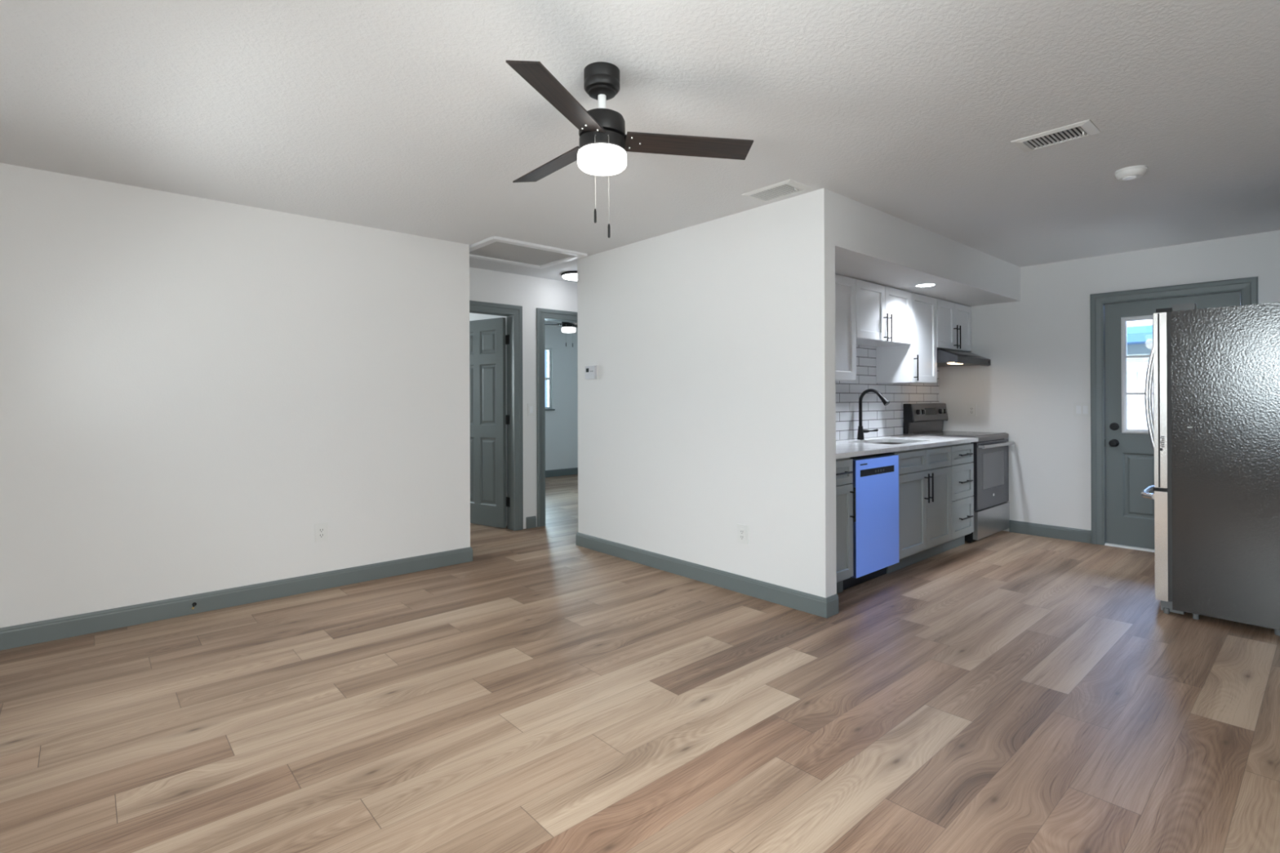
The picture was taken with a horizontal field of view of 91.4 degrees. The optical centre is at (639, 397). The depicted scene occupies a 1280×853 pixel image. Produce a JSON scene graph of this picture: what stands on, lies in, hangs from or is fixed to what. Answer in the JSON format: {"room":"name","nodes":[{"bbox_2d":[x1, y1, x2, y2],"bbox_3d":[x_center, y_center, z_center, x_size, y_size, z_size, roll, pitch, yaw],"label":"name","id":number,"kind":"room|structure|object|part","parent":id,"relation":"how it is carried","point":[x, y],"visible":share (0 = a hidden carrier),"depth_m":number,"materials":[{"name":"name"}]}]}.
{"room":"empty living room","nodes":[
{"label":"empty living room","id":0,"kind":"room"},
{"bbox_2d":[0,163,470,627],"bbox_3d":[-2.646,0.039,3.704,3.471,2.440,0.113,0,0,-42],"label":"wall","id":1,"kind":"structure","parent":0,"point":[190,386],"depth_m":3.70,"materials":[{"name":"white paint"}]},
{"bbox_2d":[191,602,196,608],"bbox_3d":[-2.590,1.207,3.627,0.022,0.031,0.043,0,0,-32],"label":"stub","id":2,"kind":"object","parent":1,"relation":"attached to","point":[193,604],"visible":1,"depth_m":3.63,"materials":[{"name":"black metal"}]},
{"bbox_2d":[0,546,472,650],"bbox_3d":[-2.632,1.205,3.701,3.485,0.109,0.127,0,0,-42],"label":"baseboard","id":3,"kind":"structure","parent":1,"relation":"attached to","point":[42,631],"depth_m":3.70,"materials":[{"name":"grey paint"}]},
{"bbox_2d":[314,522,328,542],"bbox_3d":[-2.096,0.883,4.107,0.080,0.120,0.010,0,0,-42],"label":"wall outlet","id":4,"kind":"object","parent":1,"relation":"attached to","point":[321,530],"visible":1,"depth_m":4.10,"materials":[{"name":"white plastic"}]},
{"bbox_2d":[318,526,324,537],"bbox_3d":[-2.095,0.883,4.105,0.034,0.068,0.003,0,0,-42],"label":"receptacle","id":5,"kind":"object","parent":4,"relation":"attached to","point":[321,529],"depth_m":4.10,"materials":[{"name":"white plastic"}]},
{"bbox_2d":[469,312,507,526],"bbox_3d":[-2.234,0.045,7.263,0.120,2.440,3.118,0,0,-42],"label":"wall","id":6,"kind":"structure","parent":0,"point":[473,317],"depth_m":6.15,"materials":[{"name":"white paint"}]},
{"bbox_2d":[469,266,577,528],"bbox_3d":[-0.791,0.038,6.380,3.300,2.440,0.120,0,0,-42],"label":"wall","id":7,"kind":"structure","parent":0,"point":[529,292],"depth_m":6.04,"materials":[{"name":"white paint"}]},
{"bbox_2d":[469,317,510,528],"bbox_3d":[-1.585,0.239,6.194,0.791,2.020,0.045,0,0,33],"label":"door","id":8,"kind":"structure","parent":7,"relation":"in","point":[488,340],"depth_m":6.11,"materials":[{"name":"grey paint"}]},
{"bbox_2d":[469,300,523,530],"bbox_3d":[-1.514,0.191,5.722,0.930,2.138,0.141,0,0,-42],"label":"trim","id":9,"kind":"structure","parent":7,"relation":"attached to","point":[513,313],"depth_m":5.95,"materials":[{"name":"grey paint"}]},
{"bbox_2d":[525,515,536,528],"bbox_3d":[-1.054,1.204,6.050,0.105,0.109,0.014,0,0,-42],"label":"baseboard","id":10,"kind":"structure","parent":7,"relation":"attached to","point":[531,522],"depth_m":6.04,"materials":[{"name":"grey paint"}]},
{"bbox_2d":[527,403,534,416],"bbox_3d":[-1.056,0.113,6.057,0.080,0.122,0.010,0,0,-42],"label":"light switch","id":11,"kind":"object","parent":7,"relation":"attached to","point":[531,406],"visible":1,"depth_m":6.05,"materials":[{"name":"white plastic"}]},
{"bbox_2d":[536,307,577,527],"bbox_3d":[-0.696,0.189,6.450,0.931,2.138,0.141,0,0,-42],"label":"trim","id":12,"kind":"structure","parent":7,"relation":"attached to","point":[542,314],"depth_m":6.12,"materials":[{"name":"grey paint"}]},
{"bbox_2d":[544,324,577,470],"bbox_3d":[-2.981,0.052,8.765,6.200,2.440,0.120,0,0,-42],"label":"wall","id":13,"kind":"structure","parent":0,"point":[561,424],"depth_m":10.21,"materials":[{"name":"white paint"}]},
{"bbox_2d":[545,348,555,410],"bbox_3d":[-1.788,-0.300,9.786,1.000,1.002,0.125,0,0,-42],"label":"window","id":14,"kind":"structure","parent":13,"relation":"in","point":[548,350],"depth_m":10.10,"materials":[{"name":"glass"}]},
{"bbox_3d":[-1.813,-0.310,9.814,0.940,0.980,0.050,0,0,-42],"label":"frame","id":15,"kind":"part","parent":14,"relation":"part of","materials":[{"name":"white paint"}]},
{"bbox_2d":[545,467,577,477],"bbox_3d":[-1.954,1.215,9.584,3.380,0.109,0.014,0,0,-42],"label":"baseboard","id":16,"kind":"structure","parent":13,"relation":"attached to","point":[571,471],"depth_m":10.17,"materials":[{"name":"grey paint"}]},
{"bbox_2d":[0,474,1279,852],"bbox_3d":[-0.545,1.253,4.543,10.550,0.001,9.988,0,0,-42],"label":"floor","id":17,"kind":"structure","parent":0,"point":[1002,691],"depth_m":2.43,"materials":[{"name":"brown wood"}]},
{"bbox_2d":[835,457,855,593],"bbox_3d":[1.018,0.810,4.057,0.383,0.871,0.661,0,0,-42],"label":"base cabinet","id":18,"kind":"object","parent":17,"relation":"on","point":[844,466],"visible":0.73,"depth_m":3.91,"materials":[{"name":"grey paint"}]},
{"bbox_3d":[1.204,0.464,3.847,0.379,0.153,0.020,0,0,-42],"label":"drawer","id":19,"kind":"part","parent":18,"relation":"part of","materials":[{"name":"grey paint"}]},
{"bbox_3d":[1.237,0.463,3.838,0.210,0.012,0.038,0,0,-42],"label":"handle","id":20,"kind":"part","parent":18,"relation":"part of","materials":[{"name":"black metal"}]},
{"bbox_3d":[1.206,0.838,3.846,0.379,0.585,0.020,0,0,-42],"label":"door","id":21,"kind":"part","parent":18,"relation":"part of","materials":[{"name":"grey paint"}]},
{"bbox_3d":[1.339,0.670,3.927,0.012,0.215,0.038,0,0,-42],"label":"handle","id":22,"kind":"part","parent":18,"relation":"part of","materials":[{"name":"black metal"}]},
{"bbox_2d":[843,453,898,590],"bbox_3d":[1.380,0.818,4.390,0.586,0.854,0.630,0,0,-42],"label":"dishwasher","id":23,"kind":"object","parent":17,"relation":"on","point":[876,476],"visible":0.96,"depth_m":4.14,"materials":[{"name":"blue plastic film"},{"name":"matte black metal"}]},
{"bbox_3d":[1.519,1.195,4.234,0.586,0.098,0.015,0,0,-42],"label":"kick plate","id":24,"kind":"part","parent":23,"relation":"part of","materials":[{"name":"black metal"}]},
{"bbox_2d":[849,453,894,460],"bbox_3d":[1.368,0.768,4.403,0.586,0.755,0.595,0,0,-42],"label":"tub","id":25,"kind":"object","parent":23,"relation":"in","point":[869,456],"depth_m":4.20,"materials":[{"name":"black metal"}]},
{"bbox_3d":[1.581,0.485,4.152,0.451,0.044,0.002,0,0,-42],"label":"pocket handle","id":26,"kind":"part","parent":23,"relation":"part of","materials":[{"name":"black plastic"}]},
{"bbox_2d":[886,442,951,573],"bbox_3d":[1.947,0.808,4.884,0.904,0.871,0.661,0,0,-42],"label":"base cabinet","id":27,"kind":"object","parent":17,"relation":"on","point":[925,477],"visible":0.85,"depth_m":4.64,"materials":[{"name":"grey paint"}]},
{"bbox_2d":[835,435,977,458],"bbox_3d":[1.753,0.355,4.722,2.372,0.030,0.648,0,0,-42],"label":"countertop","id":28,"kind":"structure","parent":27,"relation":"on","point":[851,447],"depth_m":4.66,"materials":[{"name":"white stone"}]},
{"bbox_2d":[857,388,889,439],"bbox_3d":[1.921,0.133,5.086,0.150,0.416,0.276,0,0,-42],"label":"faucet","id":29,"kind":"object","parent":28,"relation":"on","point":[860,431],"visible":1,"depth_m":5.12,"materials":[{"name":"black metal"}]},
{"bbox_3d":[1.868,0.090,5.076,0.027,0.330,0.190,0,0,-42],"label":"spout","id":30,"kind":"part","parent":29,"relation":"part of","materials":[{"name":"black metal"}]},
{"bbox_2d":[875,442,903,444],"bbox_3d":[1.955,0.468,4.896,0.654,0.194,0.414,0,0,-42],"label":"sink","id":31,"kind":"object","parent":28,"relation":"in","point":[876,442],"visible":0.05,"depth_m":5.19,"materials":[{"name":"grey metal"}]},
{"bbox_3d":[1.964,0.463,4.523,0.448,0.153,0.020,0,0,-42],"label":"false drawer","id":32,"kind":"part","parent":27,"relation":"part of","materials":[{"name":"grey paint"}]},
{"bbox_3d":[1.966,0.837,4.522,0.448,0.585,0.020,0,0,-42],"label":"door","id":33,"kind":"part","parent":27,"relation":"part of","materials":[{"name":"grey paint"}]},
{"bbox_3d":[2.129,0.669,4.630,0.012,0.215,0.038,0,0,-42],"label":"handle","id":34,"kind":"part","parent":27,"relation":"part of","materials":[{"name":"black metal"}]},
{"bbox_3d":[2.178,0.669,4.673,0.012,0.215,0.038,0,0,-42],"label":"handle","id":35,"kind":"part","parent":27,"relation":"part of","materials":[{"name":"black metal"}]},
{"bbox_3d":[2.302,0.462,4.824,0.448,0.153,0.020,0,0,-42],"label":"false drawer","id":36,"kind":"part","parent":27,"relation":"part of","materials":[{"name":"grey paint"}]},
{"bbox_3d":[2.304,0.836,4.823,0.448,0.585,0.020,0,0,-42],"label":"door","id":37,"kind":"part","parent":27,"relation":"part of","materials":[{"name":"grey paint"}]},
{"bbox_2d":[942,442,973,552],"bbox_3d":[2.453,0.807,5.335,0.448,0.871,0.661,0,0,-42],"label":"base cabinet","id":38,"kind":"object","parent":17,"relation":"on","point":[962,454],"visible":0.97,"depth_m":5.12,"materials":[{"name":"grey paint"}]},
{"bbox_3d":[2.640,0.461,5.124,0.444,0.153,0.020,0,0,-42],"label":"drawer","id":39,"kind":"part","parent":38,"relation":"part of","materials":[{"name":"grey paint"}]},
{"bbox_3d":[2.641,0.683,5.124,0.444,0.280,0.020,0,0,-42],"label":"drawer","id":40,"kind":"part","parent":38,"relation":"part of","materials":[{"name":"grey paint"}]},
{"bbox_3d":[2.642,0.978,5.123,0.444,0.300,0.020,0,0,-42],"label":"drawer","id":41,"kind":"part","parent":38,"relation":"part of","materials":[{"name":"grey paint"}]},
{"bbox_3d":[2.661,0.978,5.102,0.220,0.012,0.038,0,0,-42],"label":"handle","id":42,"kind":"part","parent":38,"relation":"part of","materials":[{"name":"black metal"}]},
{"bbox_3d":[2.660,0.683,5.102,0.220,0.012,0.038,0,0,-42],"label":"handle","id":43,"kind":"part","parent":38,"relation":"part of","materials":[{"name":"black metal"}]},
{"bbox_3d":[2.659,0.461,5.103,0.220,0.012,0.038,0,0,-42],"label":"handle","id":44,"kind":"part","parent":38,"relation":"part of","materials":[{"name":"black metal"}]},
{"bbox_2d":[903,403,1014,542],"bbox_3d":[2.946,0.647,5.748,0.762,1.191,0.697,0,0,-42],"label":"range","id":45,"kind":"object","parent":17,"relation":"on","point":[991,468],"visible":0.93,"depth_m":5.59,"materials":[{"name":"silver metal"}]},
{"bbox_3d":[2.564,0.130,5.746,0.048,0.048,0.027,0,0,-42],"label":"knob","id":46,"kind":"part","parent":45,"relation":"part of","materials":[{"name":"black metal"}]},
{"bbox_3d":[2.745,0.137,5.972,0.738,0.170,0.094,0,0,-42],"label":"control panel","id":47,"kind":"part","parent":45,"relation":"part of","materials":[{"name":"silver metal"}]},
{"bbox_3d":[2.939,0.352,5.756,0.762,0.047,0.585,0,0,-42],"label":"cooktop frame","id":48,"kind":"part","parent":45,"relation":"part of","materials":[{"name":"silver metal"}]},
{"bbox_2d":[913,431,1005,436],"bbox_3d":[2.945,0.326,5.748,0.738,0.004,0.525,0,0,-42],"label":"glass cooktop","id":49,"kind":"object","parent":45,"relation":"in","point":[941,433],"depth_m":5.64,"materials":[{"name":"black glass"}]},
{"bbox_3d":[3.124,0.667,5.550,0.752,0.575,0.034,0,0,-42],"label":"oven door","id":50,"kind":"part","parent":45,"relation":"part of","materials":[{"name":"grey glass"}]},
{"bbox_3d":[3.126,1.084,5.547,0.758,0.236,0.038,0,0,-42],"label":"storage drawer","id":51,"kind":"part","parent":45,"relation":"part of","materials":[{"name":"silver metal"}]},
{"bbox_3d":[3.155,0.414,5.512,0.723,0.028,0.066,0,0,-42],"label":"oven handle","id":52,"kind":"part","parent":45,"relation":"part of","materials":[{"name":"silver metal"}]},
{"bbox_2d":[1141,302,1279,635],"bbox_3d":[3.559,0.351,3.631,0.906,1.769,0.977,0,0,-42],"label":"refrigerator","id":53,"kind":"object","parent":17,"relation":"on","point":[1214,433],"visible":1,"depth_m":3.41,"materials":[{"name":"grey metal"}]},
{"bbox_3d":[3.271,0.583,3.956,0.730,0.034,0.108,0,0,-42],"label":"handle","id":54,"kind":"part","parent":53,"relation":"part of","materials":[{"name":"silver metal"}]},
{"bbox_3d":[3.232,-0.002,3.930,0.022,0.733,0.088,0,0,-42],"label":"handle","id":55,"kind":"part","parent":53,"relation":"part of","materials":[{"name":"silver metal"}]},
{"bbox_3d":[3.300,-0.002,3.990,0.022,0.733,0.088,0,0,-42],"label":"handle","id":56,"kind":"part","parent":53,"relation":"part of","materials":[{"name":"silver metal"}]},
{"bbox_3d":[3.149,0.013,3.750,0.450,1.006,0.088,0,0,-42],"label":"door","id":57,"kind":"part","parent":53,"relation":"part of","materials":[{"name":"silver metal"}]},
{"bbox_3d":[3.322,0.850,3.899,0.905,0.625,0.088,0,0,-42],"label":"freezer drawer","id":58,"kind":"part","parent":53,"relation":"part of","materials":[{"name":"silver metal"}]},
{"bbox_2d":[0,0,1279,326],"bbox_3d":[-0.473,-1.247,4.553,8.050,0.120,9.720,0,0,-42],"label":"ceiling","id":59,"kind":"structure","parent":0,"point":[409,117],"depth_m":2.57,"materials":[{"name":"white paint"}]},
{"bbox_2d":[469,235,587,269],"bbox_3d":[-0.979,-1.173,5.103,0.855,0.022,0.685,0,0,-42],"label":"attic hatch","id":60,"kind":"object","parent":59,"relation":"attached to","point":[494,248],"visible":0.86,"depth_m":5.09,"materials":[{"name":"white paint"}]},
{"bbox_3d":[-0.979,-1.180,5.103,0.727,0.005,0.557,0,0,-42],"label":"hatch panel","id":61,"kind":"part","parent":60,"relation":"part of","materials":[{"name":"grey paint"}]},
{"bbox_2d":[544,321,577,346],"bbox_3d":[-0.813,-0.905,7.806,1.015,0.546,0.970,0,0,-42],"label":"ceiling fan","id":62,"kind":"object","parent":59,"relation":"hanging from","point":[566,327],"visible":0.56,"depth_m":7.77,"materials":[{"name":"black metal"}]},
{"bbox_3d":[-1.221,-0.926,7.832,0.481,0.033,0.111,0,0,-2],"label":"blade","id":63,"kind":"part","parent":62,"relation":"part of","materials":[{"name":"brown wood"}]},
{"bbox_3d":[-0.896,-0.850,7.842,0.180,0.064,0.180,0,0,-42],"label":"lamp shade","id":64,"kind":"part","parent":62,"relation":"part of","materials":[{"name":"white glass"}]},
{"bbox_2d":[560,271,577,280],"bbox_3d":[-0.603,-1.158,5.962,0.300,0.050,0.300,0,0,-42],"label":"hall ceiling light","id":65,"kind":"object","parent":59,"relation":"attached to","point":[569,275],"visible":0.5,"depth_m":5.87,"materials":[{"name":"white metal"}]},
{"bbox_2d":[562,273,577,280],"bbox_3d":[-0.603,-1.146,5.962,0.276,0.026,0.276,0,0,-42],"label":"diffuser","id":66,"kind":"object","parent":65,"relation":"attached to","point":[572,277],"depth_m":5.88,"materials":[{"name":"white glass"}]},
{"bbox_2d":[506,60,753,238],"bbox_3d":[-0.216,-0.876,2.364,1.031,0.633,0.908,0,0,-42],"label":"ceiling fan","id":67,"kind":"object","parent":59,"relation":"hanging from","point":[604,144],"visible":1,"depth_m":2.24,"materials":[{"name":"black metal"}]},
{"bbox_3d":[-0.348,-0.941,2.531,0.111,0.033,0.481,0,0,-40],"label":"blade","id":68,"kind":"part","parent":67,"relation":"part of","materials":[{"name":"brown wood"}]},
{"bbox_3d":[-0.249,-0.943,1.976,0.111,0.033,0.481,0,0,20],"label":"blade","id":69,"kind":"part","parent":67,"relation":"part of","materials":[{"name":"brown wood"}]},
{"bbox_3d":[-0.157,-0.638,2.187,0.009,0.051,0.009,0,0,-42],"label":"pull knob","id":70,"kind":"part","parent":67,"relation":"part of","materials":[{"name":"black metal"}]},
{"bbox_3d":[-0.138,-0.865,2.282,0.180,0.064,0.180,0,0,-42],"label":"lamp shade","id":71,"kind":"part","parent":67,"relation":"part of","materials":[{"name":"white glass"}]},
{"bbox_3d":[-0.112,-0.769,2.197,0.002,0.315,0.018,0,0,-17],"label":"pull chain","id":72,"kind":"part","parent":67,"relation":"part of","materials":[{"name":"grey metal"}]},
{"bbox_3d":[-0.109,-0.586,2.189,0.009,0.051,0.009,0,0,-42],"label":"pull knob","id":73,"kind":"part","parent":67,"relation":"part of","materials":[{"name":"black metal"}]},
{"bbox_3d":[0.182,-0.944,2.340,0.481,0.033,0.111,0,0,-10],"label":"blade","id":74,"kind":"part","parent":67,"relation":"part of","materials":[{"name":"brown wood"}]},
{"bbox_2d":[741,179,811,202],"bbox_3d":[0.786,-1.184,3.607,0.212,0.020,0.340,0,0,-42],"label":"ceiling vent","id":75,"kind":"object","parent":59,"relation":"in","point":[788,187],"visible":1,"depth_m":3.58,"materials":[{"name":"white metal"}]},
{"bbox_2d":[1010,119,1101,152],"bbox_3d":[1.906,-1.189,2.868,0.196,0.020,0.308,0,0,-42],"label":"ceiling vent","id":76,"kind":"object","parent":59,"relation":"in","point":[1084,128],"visible":1,"depth_m":2.85,"materials":[{"name":"white metal"}]},
{"bbox_2d":[1114,165,1147,181],"bbox_3d":[2.589,-1.178,3.294,0.140,0.046,0.140,0,0,-42],"label":"smoke detector","id":77,"kind":"object","parent":59,"relation":"attached to","point":[1130,173],"visible":1,"depth_m":3.26,"materials":[{"name":"white plastic"}]},
{"bbox_3d":[2.588,-1.196,3.294,0.140,0.010,0.140,0,0,-42],"label":"mounting plate","id":78,"kind":"part","parent":77,"relation":"part of","materials":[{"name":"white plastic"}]},
{"bbox_2d":[577,187,836,597],"bbox_3d":[0.302,0.030,4.479,0.113,2.440,2.382,0,0,-42],"label":"wall","id":79,"kind":"structure","parent":0,"point":[709,409],"depth_m":4.14,"materials":[{"name":"white paint"}]},
{"bbox_2d":[585,364,597,380],"bbox_3d":[-0.406,-0.211,5.169,0.028,0.120,0.150,0,0,-42],"label":"thermostat","id":80,"kind":"object","parent":79,"relation":"attached to","point":[591,371],"visible":1,"depth_m":5.14,"materials":[{"name":"white plastic"}]},
{"bbox_2d":[575,532,838,617],"bbox_3d":[1.026,1.194,5.117,2.067,0.109,2.410,0,0,-42],"label":"baseboard","id":81,"kind":"structure","parent":79,"relation":"attached to","point":[826,607],"depth_m":4.12,"materials":[{"name":"grey paint"}]},
{"bbox_2d":[737,523,747,544],"bbox_3d":[0.654,0.870,3.993,0.010,0.120,0.080,0,0,-42],"label":"wall outlet","id":82,"kind":"object","parent":79,"relation":"attached to","point":[742,530],"visible":1,"depth_m":3.99,"materials":[{"name":"white plastic"}]},
{"bbox_2d":[739,528,744,539],"bbox_3d":[0.652,0.870,3.992,0.003,0.068,0.034,0,0,-42],"label":"receptacle","id":83,"kind":"object","parent":82,"relation":"attached to","point":[741,530],"depth_m":3.99,"materials":[{"name":"white plastic"}]},
{"bbox_2d":[835,192,1020,306],"bbox_3d":[2.064,-1.040,4.957,3.158,0.310,0.746,0,0,-42],"label":"soffit","id":84,"kind":"structure","parent":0,"point":[873,245],"depth_m":4.45,"materials":[{"name":"white paint"}]},
{"bbox_2d":[914,283,936,287],"bbox_3d":[2.237,-0.883,4.894,0.160,0.006,0.160,0,0,-42],"label":"recessed light","id":85,"kind":"object","parent":84,"relation":"in","point":[922,285],"visible":1,"depth_m":4.88,"materials":[{"name":"white paint"}]},
{"bbox_2d":[915,284,934,287],"bbox_3d":[2.237,-0.882,4.894,0.133,0.005,0.133,0,0,35],"label":"diffuser","id":86,"kind":"object","parent":85,"relation":"attached to","point":[917,285],"depth_m":4.88,"materials":[{"name":"white"}]},
{"bbox_2d":[938,230,1279,531],"bbox_3d":[4.004,0.018,5.245,0.120,2.440,3.113,0,0,-42],"label":"wall","id":87,"kind":"structure","parent":0,"point":[1037,346],"depth_m":5.54,"materials":[{"name":"white paint"}]},
{"bbox_2d":[967,404,976,416],"bbox_3d":[3.209,0.118,6.041,0.010,0.120,0.080,0,0,-42],"label":"wall outlet","id":88,"kind":"object","parent":87,"relation":"attached to","point":[971,408],"visible":1,"depth_m":6.04,"materials":[{"name":"white plastic"}]},
{"bbox_2d":[969,406,973,413],"bbox_3d":[3.207,0.118,6.039,0.003,0.068,0.034,0,0,-42],"label":"receptacle","id":89,"kind":"object","parent":88,"relation":"attached to","point":[971,408],"depth_m":6.04,"materials":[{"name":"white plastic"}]},
{"bbox_2d":[1008,520,1091,543],"bbox_3d":[3.637,1.186,5.559,0.014,0.109,0.630,0,0,-42],"label":"baseboard","id":90,"kind":"structure","parent":87,"relation":"attached to","point":[1016,526],"depth_m":5.54,"materials":[{"name":"grey paint"}]},
{"bbox_2d":[1073,402,1090,417],"bbox_3d":[3.804,0.101,5.372,0.010,0.122,0.124,0,0,-42],"label":"light switch","id":91,"kind":"object","parent":87,"relation":"attached to","point":[1080,409],"visible":1,"depth_m":5.37,"materials":[{"name":"white plastic"}]},
{"bbox_2d":[1104,542,1155,552],"bbox_3d":[4.230,1.227,4.979,0.140,0.017,0.833,0,0,-42],"label":"threshold","id":92,"kind":"object","parent":87,"relation":"attached to","point":[1105,544],"depth_m":5.13,"materials":[{"name":"silver metal"}]},
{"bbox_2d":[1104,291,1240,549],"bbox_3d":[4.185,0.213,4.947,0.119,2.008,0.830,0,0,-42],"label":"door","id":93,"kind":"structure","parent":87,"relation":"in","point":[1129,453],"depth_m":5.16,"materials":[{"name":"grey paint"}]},
{"bbox_3d":[3.937,0.375,5.192,0.075,0.064,0.064,0,0,-42],"label":"knob","id":94,"kind":"part","parent":93,"relation":"part of","materials":[{"name":"black metal"}]},
{"bbox_2d":[1089,276,1257,545],"bbox_3d":[4.226,0.176,4.981,0.141,2.122,1.019,0,0,-42],"label":"trim","id":95,"kind":"structure","parent":87,"relation":"attached to","point":[1248,286],"depth_m":5.26,"materials":[{"name":"grey paint"}]},
{"bbox_3d":[1.827,0.026,5.316,3.278,2.440,0.113,0,0,-42],"label":"wall","id":96,"kind":"structure","parent":0,"visible":0},
{"bbox_2d":[835,274,856,381],"bbox_3d":[1.137,-0.505,4.378,0.980,0.753,0.350,0,0,-42],"label":"upper cabinet","id":97,"kind":"object","parent":96,"relation":"attached to","point":[845,286],"visible":0.09,"depth_m":4.52,"materials":[{"name":"white paint"}]},
{"bbox_2d":[855,279,911,346],"bbox_3d":[1.835,-0.662,4.999,0.886,0.440,0.350,0,0,-42],"label":"upper cabinet","id":98,"kind":"object","parent":96,"relation":"attached to","point":[883,313],"visible":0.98,"depth_m":4.88,"materials":[{"name":"white paint"}]},
{"bbox_3d":[1.754,-0.662,4.757,0.439,0.430,0.020,0,0,-42],"label":"door","id":99,"kind":"part","parent":98,"relation":"part of","materials":[{"name":"white paint"}]},
{"bbox_3d":[1.914,-0.550,4.861,0.012,0.215,0.038,0,0,-42],"label":"handle","id":100,"kind":"part","parent":98,"relation":"part of","materials":[{"name":"black metal"}]},
{"bbox_3d":[1.964,-0.550,4.904,0.012,0.215,0.038,0,0,-42],"label":"handle","id":101,"kind":"part","parent":98,"relation":"part of","materials":[{"name":"black metal"}]},
{"bbox_3d":[2.085,-0.662,5.051,0.439,0.430,0.020,0,0,-42],"label":"door","id":102,"kind":"part","parent":98,"relation":"part of","materials":[{"name":"white paint"}]},
{"bbox_2d":[835,344,938,440],"bbox_3d":[1.823,-0.044,5.230,3.156,0.820,0.010,0,0,-42],"label":"tile backsplash","id":103,"kind":"structure","parent":96,"relation":"attached to","point":[888,419],"depth_m":5.38,"materials":[{"name":"white tile"}]},
{"bbox_2d":[875,292,937,383],"bbox_3d":[2.350,-0.507,5.457,0.488,0.753,0.350,0,0,-42],"label":"upper cabinet","id":104,"kind":"object","parent":96,"relation":"attached to","point":[916,362],"visible":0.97,"depth_m":5.34,"materials":[{"name":"white paint"}]},
{"bbox_3d":[2.302,-0.251,5.204,0.012,0.215,0.038,0,0,-42],"label":"handle","id":105,"kind":"part","parent":104,"relation":"part of","materials":[{"name":"black metal"}]},
{"bbox_3d":[2.435,-0.505,5.362,0.484,0.745,0.020,0,0,-42],"label":"door","id":106,"kind":"part","parent":104,"relation":"part of","materials":[{"name":"white paint"}]},
{"bbox_2d":[936,298,971,351],"bbox_3d":[2.826,-0.665,5.882,0.765,0.438,0.350,0,0,-42],"label":"upper cabinet","id":107,"kind":"object","parent":96,"relation":"attached to","point":[953,320],"visible":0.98,"depth_m":5.75,"materials":[{"name":"white paint"}]},
{"bbox_3d":[2.768,-0.663,5.660,0.378,0.430,0.020,0,0,-42],"label":"door","id":108,"kind":"part","parent":107,"relation":"part of","materials":[{"name":"white paint"}]},
{"bbox_3d":[2.906,-0.562,5.743,0.012,0.215,0.038,0,0,-42],"label":"handle","id":109,"kind":"part","parent":107,"relation":"part of","materials":[{"name":"black metal"}]},
{"bbox_3d":[2.955,-0.562,5.787,0.012,0.215,0.038,0,0,-42],"label":"handle","id":110,"kind":"part","parent":107,"relation":"part of","materials":[{"name":"black metal"}]},
{"bbox_3d":[3.054,-0.664,5.914,0.378,0.430,0.020,0,0,-42],"label":"door","id":111,"kind":"part","parent":107,"relation":"part of","materials":[{"name":"white paint"}]},
{"bbox_2d":[937,348,991,367],"bbox_3d":[2.870,-0.374,5.831,0.762,0.146,0.486,0,0,-42],"label":"range hood","id":112,"kind":"object","parent":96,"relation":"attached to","point":[945,357],"visible":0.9,"depth_m":5.58,"materials":[{"name":"grey metal"}]},
{"label":"outside","id":113,"kind":"structure","parent":0,"visible":0},
{"bbox_3d":[7.058,1.471,11.627,54.000,0.140,40.000,0,0,-42],"label":"ground","id":114,"kind":"structure","parent":113,"visible":0},
{"bbox_2d":[1127,320,1152,327],"bbox_3d":[5.838,0.232,5.730,0.140,2.320,5.200,0,0,-42],"label":"beam","id":115,"kind":"structure","parent":114,"relation":"on","point":[1143,322],"depth_m":6.43,"materials":[{"name":"white plastic"}]},
{"bbox_2d":[1127,362,1152,429],"bbox_3d":[7.778,0.408,6.920,0.120,1.960,12.000,0,0,-42],"label":"vinyl fence","id":116,"kind":"object","parent":114,"relation":"on","point":[1135,420],"visible":0.02,"depth_m":8.26,"materials":[{"name":"white"}]},
{"bbox_3d":[7.779,-0.422,6.925,0.090,0.100,12.000,0,0,-42],"label":"rail","id":117,"kind":"part","parent":116,"relation":"part of","materials":[{"name":"white plastic"}]},
{"bbox_2d":[1127,325,1152,413],"bbox_3d":[12.407,-0.397,12.382,6.200,3.560,16.800,0,0,-42],"label":"house","id":118,"kind":"structure","parent":114,"relation":"on","point":[1140,339],"depth_m":11.77,"materials":[{"name":"blue"}]}
]}

